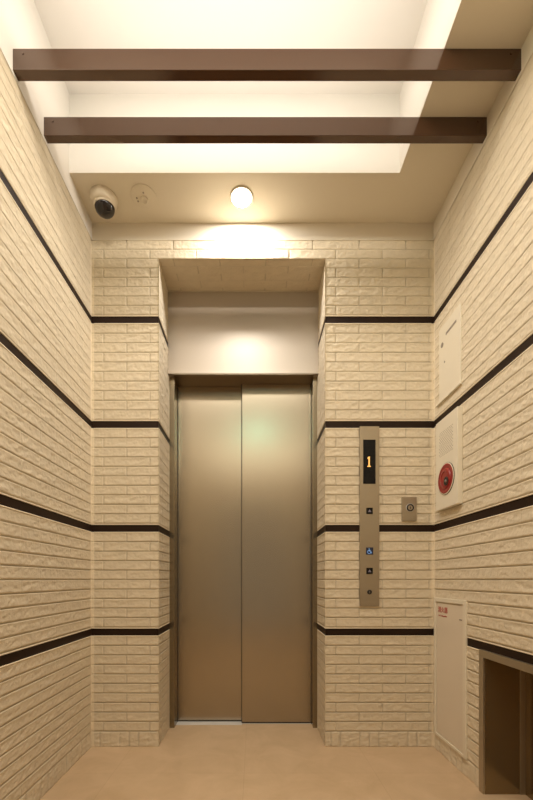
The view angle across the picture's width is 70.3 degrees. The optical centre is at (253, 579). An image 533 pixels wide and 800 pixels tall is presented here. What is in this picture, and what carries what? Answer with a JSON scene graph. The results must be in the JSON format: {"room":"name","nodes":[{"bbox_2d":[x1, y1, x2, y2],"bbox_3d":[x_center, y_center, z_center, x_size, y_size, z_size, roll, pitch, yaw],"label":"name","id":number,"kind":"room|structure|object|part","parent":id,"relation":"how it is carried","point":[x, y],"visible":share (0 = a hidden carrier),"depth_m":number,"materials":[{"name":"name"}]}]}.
{"room":"elevator lobby","nodes":[
{"label":"elevator lobby","id":0,"kind":"room"},
{"bbox_2d":[0,0,91,799],"bbox_3d":[-0.882,-0.687,0.025,0.050,3.142,4.050,0,0,0],"label":"wall","id":1,"kind":"structure","parent":0,"point":[46,570],"depth_m":1.52,"materials":[{"name":"beige brick"}]},
{"bbox_2d":[0,169,167,345],"bbox_3d":[-0.695,-1.378,0.131,0.376,0.039,4.261,0,0,0],"label":"trim","id":2,"kind":"structure","parent":1,"relation":"attached to","point":[93,320],"depth_m":1.78,"materials":[{"name":"black"}]},
{"bbox_2d":[0,624,168,666],"bbox_3d":[-0.695,0.276,0.131,0.376,0.039,4.261,0,0,0],"label":"trim","id":3,"kind":"structure","parent":1,"relation":"attached to","point":[12,657],"depth_m":1.80,"materials":[{"name":"black"}]},
{"bbox_2d":[0,494,168,536],"bbox_3d":[-0.695,-0.273,0.131,0.376,0.039,4.261,0,0,0],"label":"trim","id":4,"kind":"structure","parent":1,"relation":"attached to","point":[6,501],"depth_m":1.79,"materials":[{"name":"black"}]},
{"bbox_2d":[0,332,168,442],"bbox_3d":[-0.695,-0.823,0.131,0.376,0.039,4.261,0,0,0],"label":"trim","id":5,"kind":"structure","parent":1,"relation":"attached to","point":[93,424],"depth_m":1.82,"materials":[{"name":"black"}]},
{"bbox_2d":[91,223,433,746],"bbox_3d":[0.046,-0.504,2.133,1.907,2.775,0.268,0,0,0],"label":"wall","id":6,"kind":"structure","parent":0,"point":[373,691],"depth_m":2.00,"materials":[{"name":"beige brick"}]},
{"bbox_2d":[168,292,318,727],"bbox_3d":[-0.064,-0.395,2.334,0.948,2.597,0.231,0,0,0],"label":"door","id":7,"kind":"structure","parent":6,"relation":"in","point":[243,369],"depth_m":2.33,"materials":[{"name":"metal"}]},
{"bbox_3d":[-0.273,-0.164,2.373,0.465,2.087,0.024,0,0,0],"label":"panel","id":8,"kind":"part","parent":7,"relation":"part of","materials":[{"name":"metal"}]},
{"bbox_3d":[-0.064,-1.452,2.320,0.886,0.482,0.201,0,0,0],"label":"transom panel","id":9,"kind":"part","parent":7,"relation":"part of","materials":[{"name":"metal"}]},
{"bbox_3d":[-0.061,0.893,2.377,0.828,0.022,0.147,0,0,0],"label":"sill","id":10,"kind":"part","parent":7,"relation":"part of","materials":[{"name":"silver metal"}]},
{"bbox_3d":[0.154,-0.164,2.340,0.456,2.087,0.024,0,0,0],"label":"panel","id":11,"kind":"part","parent":7,"relation":"part of","materials":[{"name":"metal"}]},
{"bbox_2d":[359,426,378,605],"bbox_3d":[0.609,-0.336,1.996,0.102,0.948,0.017,0,0,0],"label":"panel","id":12,"kind":"object","parent":6,"relation":"attached to","point":[368,435],"visible":1,"depth_m":1.99,"materials":[{"name":"silver"}]},
{"bbox_2d":[401,497,416,520],"bbox_3d":[0.819,-0.375,1.996,0.076,0.126,0.017,0,0,0],"label":"switch plate","id":13,"kind":"object","parent":6,"relation":"attached to","point":[408,504],"visible":1,"depth_m":1.99,"materials":[{"name":"silver metal"}]},
{"bbox_2d":[34,0,532,222],"bbox_3d":[0.046,-2.090,0.030,1.907,0.397,4.060,0,0,0],"label":"ceiling","id":14,"kind":"structure","parent":0,"point":[191,183],"depth_m":1.76,"materials":[{"name":"beige paint"}]},
{"bbox_2d":[90,185,117,218],"bbox_3d":[-0.743,-1.853,1.872,0.128,0.076,0.128,0,0,0],"label":"security camera","id":15,"kind":"object","parent":14,"relation":"attached to","point":[104,200],"visible":1,"depth_m":1.84,"materials":[{"name":"beige plastic"}]},
{"bbox_2d":[131,184,156,209],"bbox_3d":[-0.543,-1.883,1.867,0.127,0.016,0.127,0,0,0],"label":"smoke detector","id":16,"kind":"object","parent":14,"relation":"attached to","point":[143,196],"visible":1,"depth_m":1.86,"materials":[{"name":"beige paint"}]},
{"bbox_3d":[-0.543,-1.882,1.873,0.036,0.013,0.036,0,0,0],"label":"sensor knob","id":17,"kind":"part","parent":16,"relation":"part of","materials":[{"name":"beige paint"}]},
{"bbox_2d":[230,185,252,209],"bbox_3d":[-0.061,-1.889,1.870,0.117,0.005,0.117,0,0,0],"label":"recessed light","id":18,"kind":"object","parent":14,"relation":"in","point":[241,197],"visible":1,"depth_m":1.86,"materials":[{"name":"beige plastic"}]},
{"bbox_2d":[44,117,486,143],"bbox_3d":[0.046,-1.853,1.557,1.813,0.076,0.031,0,0,0],"label":"ceiling beam","id":19,"kind":"structure","parent":14,"relation":"attached to","point":[57,130],"depth_m":1.54,"materials":[{"name":"brown laminate"}]},
{"bbox_2d":[13,49,520,80],"bbox_3d":[0.046,-1.853,1.359,1.813,0.076,0.033,0,0,0],"label":"ceiling beam","id":20,"kind":"structure","parent":14,"relation":"attached to","point":[28,64],"depth_m":1.34,"materials":[{"name":"brown laminate"}]},
{"bbox_2d":[40,724,530,799],"bbox_3d":[0.222,0.909,0.250,2.357,0.050,4.700,0,0,0],"label":"floor","id":21,"kind":"structure","parent":0,"point":[244,761],"depth_m":1.74,"materials":[{"name":"beige tile"}]},
{"bbox_2d":[479,649,532,799],"bbox_3d":[1.036,0.586,1.067,0.185,0.596,1.039,0,0,0],"label":"niche","id":22,"kind":"object","parent":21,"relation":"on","point":[505,683],"visible":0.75,"depth_m":1.56,"materials":[{"name":"brown wood"}]},
{"bbox_3d":[1.024,0.588,1.564,0.144,0.592,0.012,0,0,0],"label":"panel","id":23,"kind":"part","parent":22,"relation":"part of","materials":[{"name":"wood"}]},
{"bbox_3d":[1.107,0.588,1.562,0.021,0.592,0.016,0,0,0],"label":"corner post","id":24,"kind":"part","parent":22,"relation":"part of","materials":[{"name":"brown wood"}]},
{"bbox_3d":[1.123,0.588,1.060,0.012,0.592,1.020,0,0,0],"label":"panel","id":25,"kind":"part","parent":22,"relation":"part of","materials":[{"name":"wood"}]},
{"bbox_2d":[433,26,532,787],"bbox_3d":[0.971,-0.504,0.025,0.058,2.775,4.050,0,0,0],"label":"wall","id":26,"kind":"structure","parent":0,"point":[487,563],"depth_m":1.52,"materials":[{"name":"beige brick"}]},
{"bbox_2d":[318,334,532,441],"bbox_3d":[0.678,-0.823,0.131,0.596,0.039,4.261,0,0,0],"label":"trim","id":27,"kind":"structure","parent":26,"relation":"attached to","point":[526,344],"depth_m":1.99,"materials":[{"name":"black"}]},
{"bbox_2d":[318,495,532,535],"bbox_3d":[0.678,-0.273,0.131,0.596,0.039,4.261,0,0,0],"label":"trim","id":28,"kind":"structure","parent":26,"relation":"attached to","point":[527,501],"depth_m":1.86,"materials":[{"name":"black"}]},
{"bbox_2d":[318,624,532,664],"bbox_3d":[0.678,0.276,0.131,0.596,0.039,4.261,0,0,0],"label":"trim","id":29,"kind":"structure","parent":26,"relation":"attached to","point":[520,656],"depth_m":2.00,"materials":[{"name":"black"}]},
{"bbox_2d":[319,172,532,343],"bbox_3d":[0.678,-1.378,0.131,0.596,0.039,4.261,0,0,0],"label":"trim","id":30,"kind":"structure","parent":26,"relation":"attached to","point":[529,181],"depth_m":1.92,"materials":[{"name":"black"}]},
{"bbox_2d":[436,406,462,511],"bbox_3d":[0.934,-0.572,1.829,0.040,0.446,0.206,0,0,0],"label":"fire alarm","id":31,"kind":"object","parent":26,"relation":"attached to","point":[449,431],"visible":1,"depth_m":1.79,"materials":[{"name":"beige metal"}]},
{"bbox_3d":[0.923,-0.490,1.827,0.010,0.142,0.142,0,0,0],"label":"red plate","id":32,"kind":"part","parent":31,"relation":"part of","materials":[{"name":"red plastic"}]},
{"bbox_2d":[439,424,452,453],"bbox_3d":[0.929,-0.671,1.830,0.001,0.118,0.131,0,0,0],"label":"speaker grille","id":33,"kind":"object","parent":31,"relation":"attached to","point":[446,433],"depth_m":1.82,"materials":[{"name":"beige metal"}]},
{"bbox_2d":[434,597,467,759],"bbox_3d":[0.958,0.448,1.839,0.024,0.713,0.299,0,0,0],"label":"access panel","id":34,"kind":"object","parent":26,"relation":"attached to","point":[450,621],"visible":0.96,"depth_m":1.83,"materials":[{"name":"beige metal"}]},
{"bbox_3d":[0.954,0.453,1.844,0.008,0.668,0.249,0,0,0],"label":"cabinet door","id":35,"kind":"part","parent":34,"relation":"part of","materials":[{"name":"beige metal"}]}
]}

